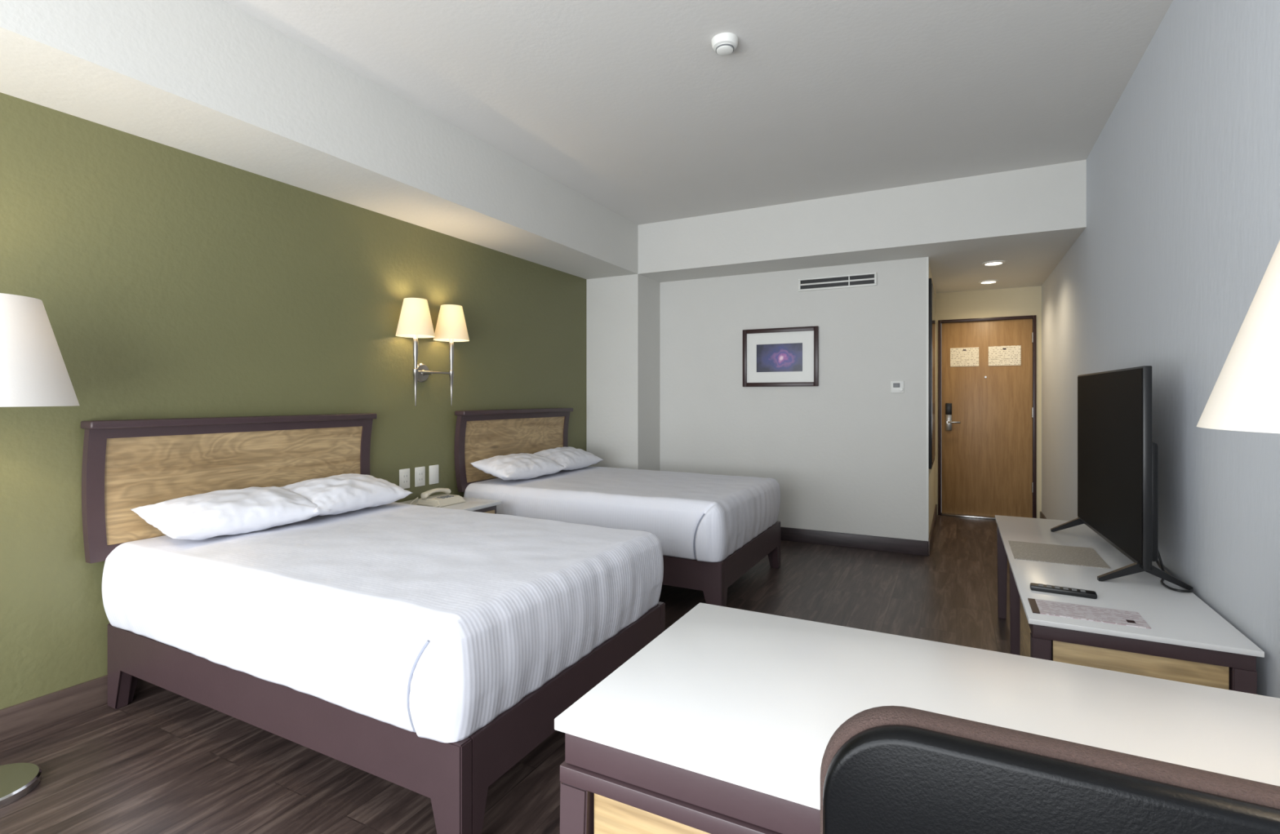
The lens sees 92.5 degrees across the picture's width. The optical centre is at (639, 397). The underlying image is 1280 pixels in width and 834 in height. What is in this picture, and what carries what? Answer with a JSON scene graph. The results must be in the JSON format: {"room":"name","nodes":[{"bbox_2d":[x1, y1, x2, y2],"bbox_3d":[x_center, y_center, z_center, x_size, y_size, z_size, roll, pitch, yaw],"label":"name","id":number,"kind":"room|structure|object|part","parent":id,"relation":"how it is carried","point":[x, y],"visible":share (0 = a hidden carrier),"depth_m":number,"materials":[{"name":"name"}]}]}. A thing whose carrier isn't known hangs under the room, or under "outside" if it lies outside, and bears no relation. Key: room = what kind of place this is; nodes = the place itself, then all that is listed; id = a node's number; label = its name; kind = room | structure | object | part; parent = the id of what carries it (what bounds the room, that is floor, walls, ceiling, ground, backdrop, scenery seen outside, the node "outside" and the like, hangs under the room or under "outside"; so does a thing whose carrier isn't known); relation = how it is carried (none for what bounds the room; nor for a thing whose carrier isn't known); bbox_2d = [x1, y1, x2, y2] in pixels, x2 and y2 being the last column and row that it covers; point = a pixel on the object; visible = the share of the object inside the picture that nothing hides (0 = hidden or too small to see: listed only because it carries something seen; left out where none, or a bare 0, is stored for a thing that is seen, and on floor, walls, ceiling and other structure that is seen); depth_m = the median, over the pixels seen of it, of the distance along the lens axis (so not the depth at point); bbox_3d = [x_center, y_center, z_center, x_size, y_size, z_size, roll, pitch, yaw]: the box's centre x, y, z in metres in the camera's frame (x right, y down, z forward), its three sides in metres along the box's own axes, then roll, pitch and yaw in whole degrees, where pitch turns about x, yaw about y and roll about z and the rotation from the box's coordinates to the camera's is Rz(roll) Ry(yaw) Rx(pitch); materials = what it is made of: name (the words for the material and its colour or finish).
{"room":"hotel room","nodes":[
{"label":"hotel room","id":0,"kind":"room"},
{"bbox_2d":[0,92,586,710],"bbox_3d":[-1.792,-0.150,3.392,0.120,2.800,6.580,0,0,27],"label":"wall","id":1,"kind":"structure","parent":0,"point":[171,282],"depth_m":2.80,"materials":[{"name":"green paint"}]},
{"bbox_2d":[0,675,156,742],"bbox_3d":[-1.870,1.192,3.095,0.014,0.115,5.980,0,0,27],"label":"baseboard","id":2,"kind":"structure","parent":1,"relation":"attached to","point":[24,717],"depth_m":2.35,"materials":[{"name":"brown wood"}]},
{"bbox_2d":[399,468,409,488],"bbox_3d":[-1.480,0.512,3.852,0.012,0.125,0.082,0,0,27],"label":"wall outlet","id":3,"kind":"object","parent":1,"relation":"attached to","point":[404,474],"visible":0.89,"depth_m":3.85,"materials":[{"name":"white plastic"}]},
{"bbox_2d":[414,466,425,487],"bbox_3d":[-1.423,0.512,3.962,0.012,0.125,0.082,0,0,27],"label":"wall outlet","id":4,"kind":"object","parent":1,"relation":"attached to","point":[420,472],"visible":1,"depth_m":3.96,"materials":[{"name":"white plastic"}]},
{"bbox_2d":[395,297,469,405],"bbox_3d":[-1.320,-0.273,3.919,0.235,0.665,0.533,0,0,27],"label":"wall sconce","id":5,"kind":"object","parent":1,"relation":"attached to","point":[415,322],"visible":1,"depth_m":3.90,"materials":[{"name":"beige fabric"}]},
{"bbox_3d":[-1.387,-0.155,3.783,0.032,0.430,0.032,0,0,27],"label":"stem","id":6,"kind":"part","parent":5,"relation":"part of","materials":[{"name":"silver metal"}]},
{"bbox_2d":[413,334,417,338],"bbox_3d":[-1.387,-0.395,3.783,0.028,0.090,0.028,0,0,27],"label":"socket","id":7,"kind":"object","parent":5,"relation":"attached to","point":[415,336],"depth_m":3.77,"materials":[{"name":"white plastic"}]},
{"bbox_3d":[-1.387,-0.491,3.783,0.230,0.227,0.230,0,0,27],"label":"lamp shade","id":8,"kind":"part","parent":5,"relation":"part of","materials":[{"name":"fabric"}]},
{"bbox_3d":[-1.248,-0.155,4.052,0.032,0.430,0.032,0,0,27],"label":"stem","id":9,"kind":"part","parent":5,"relation":"part of","materials":[{"name":"silver metal"}]},
{"bbox_2d":[448,338,453,342],"bbox_3d":[-1.248,-0.395,4.052,0.028,0.090,0.028,0,0,27],"label":"socket","id":10,"kind":"object","parent":5,"relation":"attached to","point":[451,340],"depth_m":4.04,"materials":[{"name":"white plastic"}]},
{"bbox_3d":[-1.248,-0.491,4.052,0.230,0.227,0.230,0,0,27],"label":"lamp shade","id":11,"kind":"part","parent":5,"relation":"part of","materials":[{"name":"fabric"}]},
{"bbox_2d":[429,464,438,484],"bbox_3d":[-1.368,0.512,4.068,0.011,0.125,0.082,0,0,27],"label":"wall outlet","id":12,"kind":"object","parent":1,"relation":"attached to","point":[433,469],"visible":1,"depth_m":4.06,"materials":[{"name":"white plastic"}]},
{"bbox_2d":[0,515,1010,833],"bbox_3d":[0.373,1.300,3.269,4.080,0.100,8.590,0,0,27],"label":"floor","id":13,"kind":"structure","parent":0,"point":[164,762],"depth_m":2.14,"materials":[{"name":"brown wood"}]},
{"bbox_2d":[0,293,79,808],"bbox_3d":[-2.058,0.467,1.920,0.444,1.567,0.444,0,0,27],"label":"floor lamp","id":14,"kind":"object","parent":13,"relation":"on","point":[33,372],"visible":1,"depth_m":1.90,"materials":[{"name":"white fabric"}]},
{"bbox_3d":[-2.058,-0.144,1.920,0.444,0.345,0.444,0,0,27],"label":"lamp shade","id":15,"kind":"part","parent":14,"relation":"part of","materials":[{"name":"fabric"}]},
{"bbox_2d":[80,413,665,833],"bbox_3d":[-1.039,0.671,2.593,1.953,1.158,1.388,0,0,27],"label":"bed","id":16,"kind":"object","parent":13,"relation":"on","point":[427,651],"visible":0.98,"depth_m":2.10,"materials":[{"name":"white fabric"}]},
{"bbox_3d":[-1.846,1.083,3.032,0.044,0.334,1.180,0,0,27],"label":"head rail","id":17,"kind":"part","parent":16,"relation":"part of","materials":[{"name":"brown wood"}]},
{"bbox_3d":[-1.872,0.623,2.990,0.052,0.055,1.196,0,0,27],"label":"headboard rail","id":18,"kind":"part","parent":16,"relation":"part of","materials":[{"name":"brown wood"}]},
{"bbox_2d":[130,486,330,540],"bbox_3d":[-1.774,0.498,2.702,0.352,0.174,0.650,0,0,30],"label":"pillow","id":19,"kind":"object","parent":16,"relation":"on","point":[199,517],"visible":0.98,"depth_m":2.57,"materials":[{"name":"fabric"}]},
{"bbox_3d":[-1.889,0.380,2.999,0.048,0.430,1.196,0,0,27],"label":"headboard panel","id":20,"kind":"part","parent":16,"relation":"part of","materials":[{"name":"brown wood"}]},
{"bbox_3d":[-1.877,0.145,2.993,0.048,0.040,1.196,0,0,27],"label":"headboard rail","id":21,"kind":"part","parent":16,"relation":"part of","materials":[{"name":"brown wood"}]},
{"bbox_3d":[-1.304,1.083,2.062,1.900,0.335,0.045,0,0,27],"label":"rail","id":22,"kind":"part","parent":16,"relation":"part of","materials":[{"name":"brown wood"}]},
{"bbox_2d":[281,473,412,515],"bbox_3d":[-1.533,0.493,3.169,0.352,0.172,0.610,0,0,23],"label":"pillow","id":23,"kind":"object","parent":16,"relation":"on","point":[342,493],"visible":0.85,"depth_m":3.07,"materials":[{"name":"fabric"}]},
{"bbox_3d":[-1.017,0.749,2.594,1.909,0.331,1.365,0,0,27],"label":"mattress with bedding","id":24,"kind":"part","parent":16,"relation":"part of","materials":[{"name":"white fabric"}]},
{"bbox_3d":[-0.199,1.083,2.180,0.044,0.334,1.180,0,0,27],"label":"foot rail","id":25,"kind":"part","parent":16,"relation":"part of","materials":[{"name":"brown wood"}]},
{"bbox_3d":[-0.741,1.083,3.150,1.900,0.335,0.045,0,0,27],"label":"rail","id":26,"kind":"part","parent":16,"relation":"part of","materials":[{"name":"brown wood"}]},
{"bbox_2d":[399,497,502,514],"bbox_3d":[-1.209,0.950,3.749,0.548,0.600,0.490,0,0,27],"label":"nightstand","id":27,"kind":"object","parent":13,"relation":"on","point":[488,506],"visible":0.09,"depth_m":3.76,"materials":[{"name":"white laminate"}]},
{"bbox_2d":[409,488,465,507],"bbox_3d":[-1.234,0.607,3.728,0.216,0.093,0.277,0,0,27],"label":"telephone","id":28,"kind":"object","parent":27,"relation":"on","point":[442,500],"visible":0.85,"depth_m":3.69,"materials":[{"name":"beige plastic"}]},
{"bbox_3d":[-1.285,0.627,3.636,0.210,0.051,0.067,0,0,27],"label":"cord","id":29,"kind":"part","parent":28,"relation":"part of","materials":[{"name":"beige plastic"}]},
{"bbox_3d":[-0.998,0.790,3.640,0.013,0.180,0.390,0,0,27],"label":"drawer","id":30,"kind":"part","parent":27,"relation":"part of","materials":[{"name":"brown wood"}]},
{"bbox_2d":[454,408,780,607],"bbox_3d":[-0.110,0.671,4.385,1.945,1.158,1.386,0,0,27],"label":"bed","id":31,"kind":"object","parent":13,"relation":"on","point":[711,530],"visible":0.74,"depth_m":3.92,"materials":[{"name":"white fabric"}]},
{"bbox_3d":[-0.935,0.623,4.801,0.052,0.055,1.214,0,0,27],"label":"headboard rail","id":32,"kind":"part","parent":31,"relation":"part of","materials":[{"name":"brown wood"}]},
{"bbox_3d":[-0.953,0.380,4.810,0.048,0.430,1.214,0,0,27],"label":"headboard panel","id":33,"kind":"part","parent":31,"relation":"part of","materials":[{"name":"brown wood"}]},
{"bbox_3d":[-0.940,0.145,4.804,0.048,0.040,1.214,0,0,27],"label":"headboard rail","id":34,"kind":"part","parent":31,"relation":"part of","materials":[{"name":"brown wood"}]},
{"bbox_2d":[470,453,566,480],"bbox_3d":[-0.867,0.499,4.456,0.352,0.172,0.660,0,0,30],"label":"pillow","id":35,"kind":"object","parent":31,"relation":"on","point":[524,466],"visible":1,"depth_m":4.30,"materials":[{"name":"fabric"}]},
{"bbox_2d":[533,446,603,470],"bbox_3d":[-0.596,0.492,4.981,0.352,0.170,0.620,0,0,24],"label":"pillow","id":36,"kind":"object","parent":31,"relation":"on","point":[571,458],"visible":0.82,"depth_m":4.85,"materials":[{"name":"fabric"}]},
{"bbox_3d":[-0.095,0.748,4.378,1.912,0.331,1.386,0,0,27],"label":"mattress with bedding","id":37,"kind":"part","parent":31,"relation":"part of","materials":[{"name":"white fabric"}]},
{"bbox_3d":[-0.385,1.083,3.838,1.900,0.335,0.045,0,0,27],"label":"rail","id":38,"kind":"part","parent":31,"relation":"part of","materials":[{"name":"brown wood"}]},
{"bbox_3d":[0.725,1.083,3.965,0.044,0.334,1.200,0,0,27],"label":"foot rail","id":39,"kind":"part","parent":31,"relation":"part of","materials":[{"name":"brown wood"}]},
{"bbox_3d":[0.187,1.083,4.944,1.900,0.335,0.045,0,0,27],"label":"rail","id":40,"kind":"part","parent":31,"relation":"part of","materials":[{"name":"brown wood"}]},
{"bbox_2d":[554,603,1279,833],"bbox_3d":[0.575,0.875,0.924,1.298,0.750,0.619,0,0,27],"label":"desk","id":41,"kind":"object","parent":13,"relation":"on","point":[724,722],"visible":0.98,"depth_m":0.96,"materials":[{"name":"white laminate"}]},
{"bbox_3d":[-0.098,0.924,0.969,0.062,0.651,0.050,0,0,27],"label":"leg","id":42,"kind":"part","parent":41,"relation":"part of","materials":[{"name":"brown wood"}]},
{"bbox_3d":[0.083,0.775,0.872,0.340,0.350,0.015,0,0,27],"label":"drawer","id":43,"kind":"part","parent":41,"relation":"part of","materials":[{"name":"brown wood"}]},
{"bbox_3d":[0.204,0.587,1.121,0.434,0.026,0.597,0,0,27],"label":"rail","id":44,"kind":"part","parent":41,"relation":"part of","materials":[{"name":"brown wood"}]},
{"bbox_2d":[1196,240,1279,433],"bbox_3d":[0.876,0.125,0.634,0.444,0.750,0.444,0,0,27],"label":"table lamp","id":45,"kind":"object","parent":41,"relation":"on","point":[1245,396],"visible":1,"depth_m":0.69,"materials":[{"name":"white fabric"}]},
{"bbox_2d":[941,512,995,519],"bbox_3d":[3.575,1.240,6.336,0.824,0.020,0.120,0,0,27],"label":"threshold","id":46,"kind":"object","parent":13,"relation":"on","point":[942,514],"visible":0.5,"depth_m":6.36,"materials":[{"name":"silver metal"}]},
{"bbox_2d":[820,706,1279,833],"bbox_3d":[0.541,0.799,0.766,0.543,0.902,0.593,0,0,27],"label":"desk chair","id":47,"kind":"object","parent":13,"relation":"on","point":[886,770],"depth_m":0.60,"materials":[{"name":"black leather"}]},
{"bbox_2d":[995,515,1264,694],"bbox_3d":[1.853,0.964,2.577,0.533,0.573,1.860,0,0,27],"label":"tv stand","id":48,"kind":"object","parent":13,"relation":"on","point":[1187,641],"visible":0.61,"depth_m":1.88,"materials":[{"name":"white laminate"}]},
{"bbox_3d":[2.057,0.993,3.477,0.050,0.515,0.050,0,0,27],"label":"leg","id":49,"kind":"part","parent":48,"relation":"part of","materials":[{"name":"brown wood"}]},
{"bbox_3d":[1.631,0.993,2.652,0.050,0.515,0.050,0,0,27],"label":"leg","id":50,"kind":"part","parent":48,"relation":"part of","materials":[{"name":"brown wood"}]},
{"bbox_3d":[1.423,0.913,2.231,0.012,0.313,0.690,0,0,27],"label":"cabinet door","id":51,"kind":"part","parent":48,"relation":"part of","materials":[{"name":"brown wood"}]},
{"bbox_3d":[1.237,0.993,1.890,0.050,0.515,0.050,0,0,27],"label":"leg","id":52,"kind":"part","parent":48,"relation":"part of","materials":[{"name":"brown wood"}]},
{"bbox_2d":[1008,540,1111,568],"bbox_3d":[1.796,0.675,2.651,0.325,0.003,0.360,0,0,27],"label":"mat","id":53,"kind":"object","parent":48,"relation":"on","point":[1052,553],"visible":1,"depth_m":2.63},
{"bbox_2d":[1030,582,1097,599],"bbox_3d":[1.460,0.667,2.116,0.190,0.020,0.044,0,0,31],"label":"remote control","id":54,"kind":"object","parent":48,"relation":"on","point":[1034,587],"visible":1,"depth_m":2.10,"materials":[{"name":"black plastic"}]},
{"bbox_2d":[1027,598,1151,629],"bbox_3d":[1.398,0.675,1.923,0.293,0.004,0.150,0,0,27],"label":"brochure","id":55,"kind":"object","parent":48,"relation":"on","point":[1120,617],"visible":1,"depth_m":1.91,"materials":[{"name":"white paper"}]},
{"bbox_2d":[1050,365,1192,590],"bbox_3d":[2.006,0.282,2.621,0.270,0.788,1.010,0,0,25],"label":"television","id":56,"kind":"object","parent":48,"relation":"on","point":[1117,457],"visible":1,"depth_m":2.39,"materials":[{"name":"black plastic"}]},
{"bbox_3d":[2.006,0.250,2.622,0.026,0.724,1.010,0,0,25],"label":"panel","id":57,"kind":"part","parent":56,"relation":"part of","materials":[{"name":"black plastic"}]},
{"bbox_3d":[1.439,0.893,1.778,0.403,0.313,0.020,0,0,27],"label":"panel","id":58,"kind":"part","parent":48,"relation":"part of","materials":[{"name":"brown wood"}]},
{"bbox_2d":[1155,551,1193,592],"bbox_3d":[1.983,0.603,2.322,0.078,0.148,0.457,0,0,27],"label":"cable","id":59,"kind":"object","parent":48,"relation":"on","point":[1161,566],"depth_m":2.21,"materials":[{"name":"black rubber"}]},
{"bbox_3d":[1.648,0.993,1.677,0.050,0.515,0.050,0,0,27],"label":"leg","id":60,"kind":"part","parent":48,"relation":"part of","materials":[{"name":"brown wood"}]},
{"bbox_2d":[586,274,659,471],"bbox_3d":[-0.127,0.070,5.886,0.545,2.360,0.580,0,0,27],"label":"wall column","id":61,"kind":"structure","parent":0,"point":[623,312],"depth_m":5.63,"materials":[{"name":"grey paint"}]},
{"bbox_2d":[222,0,1173,225],"bbox_3d":[-0.198,-1.600,2.163,4.080,0.100,6.100,0,0,27],"label":"ceiling","id":62,"kind":"structure","parent":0,"point":[630,106],"depth_m":3.01,"materials":[{"name":"grey paint"}]},
{"bbox_2d":[0,0,637,279],"bbox_3d":[-1.634,-1.330,2.973,0.545,0.440,5.980,0,0,27],"label":"ceiling beam","id":63,"kind":"structure","parent":62,"relation":"attached to","point":[210,79],"depth_m":2.70,"materials":[{"name":"white paint"}]},
{"bbox_2d":[711,32,737,55],"bbox_3d":[0.368,-1.525,2.658,0.116,0.050,0.116,0,0,27],"label":"smoke detector","id":64,"kind":"object","parent":62,"relation":"attached to","point":[723,43],"visible":1,"depth_m":2.63,"materials":[{"name":"white plastic"}]},
{"bbox_2d":[659,257,926,541],"bbox_3d":[1.262,0.070,5.427,2.345,2.360,0.120,0,0,27],"label":"wall","id":65,"kind":"structure","parent":0,"point":[846,453],"depth_m":5.24,"materials":[{"name":"grey paint"}]},
{"bbox_2d":[742,325,818,386],"bbox_3d":[1.223,-0.351,5.363,0.665,0.512,0.030,0,0,27],"label":"framed picture","id":66,"kind":"object","parent":65,"relation":"attached to","point":[788,357],"visible":1,"depth_m":5.36,"materials":[{"name":"brown wood"}]},
{"bbox_3d":[0.944,-0.351,5.507,0.036,0.512,0.030,0,0,27],"label":"frame","id":67,"kind":"part","parent":66,"relation":"part of","materials":[{"name":"brown wood"}]},
{"bbox_2d":[756,342,802,372],"bbox_3d":[1.219,-0.347,5.367,0.405,0.245,0.002,0,0,27],"label":"print","id":68,"kind":"object","parent":66,"relation":"attached to","point":[771,357],"depth_m":5.36},
{"bbox_3d":[1.223,-0.589,5.363,0.593,0.036,0.030,0,0,27],"label":"frame","id":69,"kind":"part","parent":66,"relation":"part of","materials":[{"name":"brown wood"}]},
{"bbox_3d":[1.223,-0.113,5.363,0.593,0.036,0.030,0,0,27],"label":"frame","id":70,"kind":"part","parent":66,"relation":"part of","materials":[{"name":"brown wood"}]},
{"bbox_3d":[1.502,-0.351,5.218,0.036,0.512,0.030,0,0,27],"label":"frame","id":71,"kind":"part","parent":66,"relation":"part of","materials":[{"name":"brown wood"}]},
{"bbox_2d":[798,271,876,291],"bbox_3d":[1.652,-0.970,5.146,0.635,0.108,0.020,0,0,27],"label":"air vent grille","id":72,"kind":"object","parent":65,"relation":"in","point":[867,279],"visible":1,"depth_m":5.14,"materials":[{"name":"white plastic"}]},
{"bbox_2d":[780,527,928,555],"bbox_3d":[1.237,1.192,5.364,2.331,0.115,0.014,0,0,27],"label":"baseboard","id":73,"kind":"structure","parent":65,"relation":"attached to","point":[795,535],"depth_m":5.07,"materials":[{"name":"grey wood"}]},
{"bbox_2d":[890,380,903,393],"bbox_3d":[2.071,-0.085,4.929,0.100,0.100,0.022,0,0,27],"label":"thermostat","id":74,"kind":"object","parent":65,"relation":"attached to","point":[897,386],"visible":1,"depth_m":4.93,"materials":[{"name":"white plastic"}]},
{"bbox_2d":[926,257,928,541],"bbox_3d":[2.274,0.012,4.841,0.015,2.244,0.015,0,0,27],"label":"trim","id":75,"kind":"structure","parent":65,"relation":"attached to","point":[927,258],"depth_m":4.83,"materials":[{"name":"white paint"}]},
{"bbox_2d":[637,160,1086,293],"bbox_3d":[1.775,-1.380,5.978,3.840,0.540,2.490,0,0,27],"label":"ceiling","id":76,"kind":"structure","parent":0,"point":[1028,220],"depth_m":4.69,"materials":[{"name":"white paint"}]},
{"bbox_2d":[977,280,998,284],"bbox_3d":[3.336,-1.105,5.863,0.170,0.010,0.170,0,0,27],"label":"recessed light","id":77,"kind":"object","parent":76,"relation":"in","point":[987,282],"depth_m":5.86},
{"bbox_2d":[982,260,1005,266],"bbox_3d":[2.914,-1.105,5.045,0.170,0.010,0.170,0,0,27],"label":"recessed light","id":78,"kind":"object","parent":76,"relation":"in","point":[996,262],"depth_m":5.03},
{"bbox_2d":[928,262,935,535],"bbox_3d":[2.689,0.070,5.764,0.120,2.360,1.790,0,0,27],"label":"wall","id":79,"kind":"structure","parent":0,"point":[931,472],"depth_m":5.55,"materials":[{"name":"white paint"}]},
{"bbox_2d":[928,278,935,469],"bbox_3d":[2.506,-0.190,5.251,0.026,1.520,0.850,0,0,27],"label":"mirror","id":80,"kind":"object","parent":79,"relation":"attached to","point":[931,293],"visible":0.93,"depth_m":4.90,"materials":[{"name":"black mirror"}]},
{"bbox_3d":[2.515,-0.190,5.246,0.004,1.440,0.790,0,0,27],"label":"glass","id":81,"kind":"part","parent":80,"relation":"part of","materials":[{"name":"mirror"}]},
{"bbox_2d":[928,503,937,555],"bbox_3d":[2.720,1.192,5.681,0.012,0.115,1.910,0,0,27],"label":"baseboard","id":82,"kind":"structure","parent":79,"relation":"attached to","point":[932,528],"depth_m":5.39,"materials":[{"name":"brown wood"}]},
{"bbox_2d":[937,320,941,515],"bbox_3d":[3.202,0.215,6.540,0.028,2.070,0.100,0,0,27],"label":"door frame","id":83,"kind":"structure","parent":79,"relation":"attached to","point":[939,321],"depth_m":6.50,"materials":[{"name":"brown wood"}]},
{"bbox_2d":[941,318,1032,518],"bbox_3d":[3.579,0.219,6.342,0.820,2.018,0.045,0,0,27],"label":"leaf","id":84,"kind":"object","parent":79,"relation":"attached to","point":[987,457],"visible":0.8,"depth_m":6.31,"materials":[{"name":"brown wood"}]},
{"bbox_2d":[945,414,951,431],"bbox_3d":[3.263,0.265,6.471,0.060,0.170,0.017,0,0,27],"label":"lock plate","id":85,"kind":"object","parent":84,"relation":"attached to","point":[948,427],"visible":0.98,"depth_m":6.46,"materials":[{"name":"silver metal"}]},
{"bbox_3d":[3.247,0.260,6.441,0.048,0.048,0.050,0,0,27],"label":"rose","id":86,"kind":"object","parent":85,"relation":"attached to","visible":0},
{"bbox_2d":[947,421,960,423],"bbox_3d":[3.280,0.260,6.394,0.118,0.020,0.016,0,0,27],"label":"lever","id":87,"kind":"object","parent":86,"relation":"attached to","point":[948,422],"visible":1,"depth_m":6.39,"materials":[{"name":"silver metal"}]},
{"bbox_2d":[945,403,951,414],"bbox_3d":[3.261,0.120,6.467,0.060,0.120,0.025,0,0,27],"label":"lock","id":88,"kind":"object","parent":84,"relation":"attached to","point":[948,406],"visible":1,"depth_m":6.46,"materials":[{"name":"black plastic"}]},
{"bbox_2d":[950,347,978,366],"bbox_3d":[3.396,-0.422,6.408,0.265,0.195,0.006,0,0,27],"label":"notice","id":89,"kind":"object","parent":84,"relation":"attached to","point":[959,357],"visible":1,"depth_m":6.41,"materials":[{"name":"beige paper"}]},
{"bbox_2d":[988,345,1021,365],"bbox_3d":[3.716,-0.425,6.242,0.285,0.200,0.006,0,0,27],"label":"notice","id":90,"kind":"object","parent":84,"relation":"attached to","point":[997,355],"visible":1,"depth_m":6.24,"materials":[{"name":"beige paper"}]},
{"bbox_2d":[937,286,1035,319],"bbox_3d":[3.594,-0.965,6.371,0.880,0.290,0.120,0,0,27],"label":"header","id":91,"kind":"object","parent":79,"relation":"attached to","point":[1019,301],"depth_m":6.31,"materials":[{"name":"beige paint"}]},
{"bbox_2d":[941,315,1032,323],"bbox_3d":[3.580,-0.806,6.345,0.824,0.028,0.100,0,0,27],"label":"header","id":92,"kind":"object","parent":91,"relation":"in","point":[1015,317],"depth_m":6.29,"materials":[{"name":"brown wood"}]},
{"bbox_2d":[935,293,937,515],"bbox_3d":[3.139,0.070,6.607,0.145,2.360,0.120,0,0,27],"label":"closet","id":93,"kind":"object","parent":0,"point":[936,295],"depth_m":6.53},
{"bbox_2d":[1041,0,1279,698],"bbox_3d":[2.132,-0.150,2.359,0.120,2.800,8.350,0,0,27],"label":"wall","id":94,"kind":"structure","parent":0,"point":[1180,239],"depth_m":2.21,"materials":[{"name":"paint"}]},
{"bbox_2d":[1032,315,1036,518],"bbox_3d":[3.958,0.215,6.149,0.028,2.070,0.100,0,0,27],"label":"door frame","id":95,"kind":"structure","parent":94,"relation":"attached to","point":[1034,317],"depth_m":6.11,"materials":[{"name":"brown wood"}]},
{"bbox_2d":[1035,285,1041,518],"bbox_3d":[4.005,0.070,6.159,0.045,2.360,0.120,0,0,27],"label":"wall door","id":96,"kind":"structure","parent":94,"relation":"in","point":[1038,289],"depth_m":6.11,"materials":[{"name":"beige paint"}]},
{"bbox_2d":[1040,511,1046,519],"bbox_3d":[2.073,1.192,2.390,0.014,0.115,8.350,0,0,27],"label":"baseboard","id":97,"kind":"structure","parent":94,"relation":"attached to","point":[1042,516],"depth_m":5.94,"materials":[{"name":"brown wood"}]}
]}

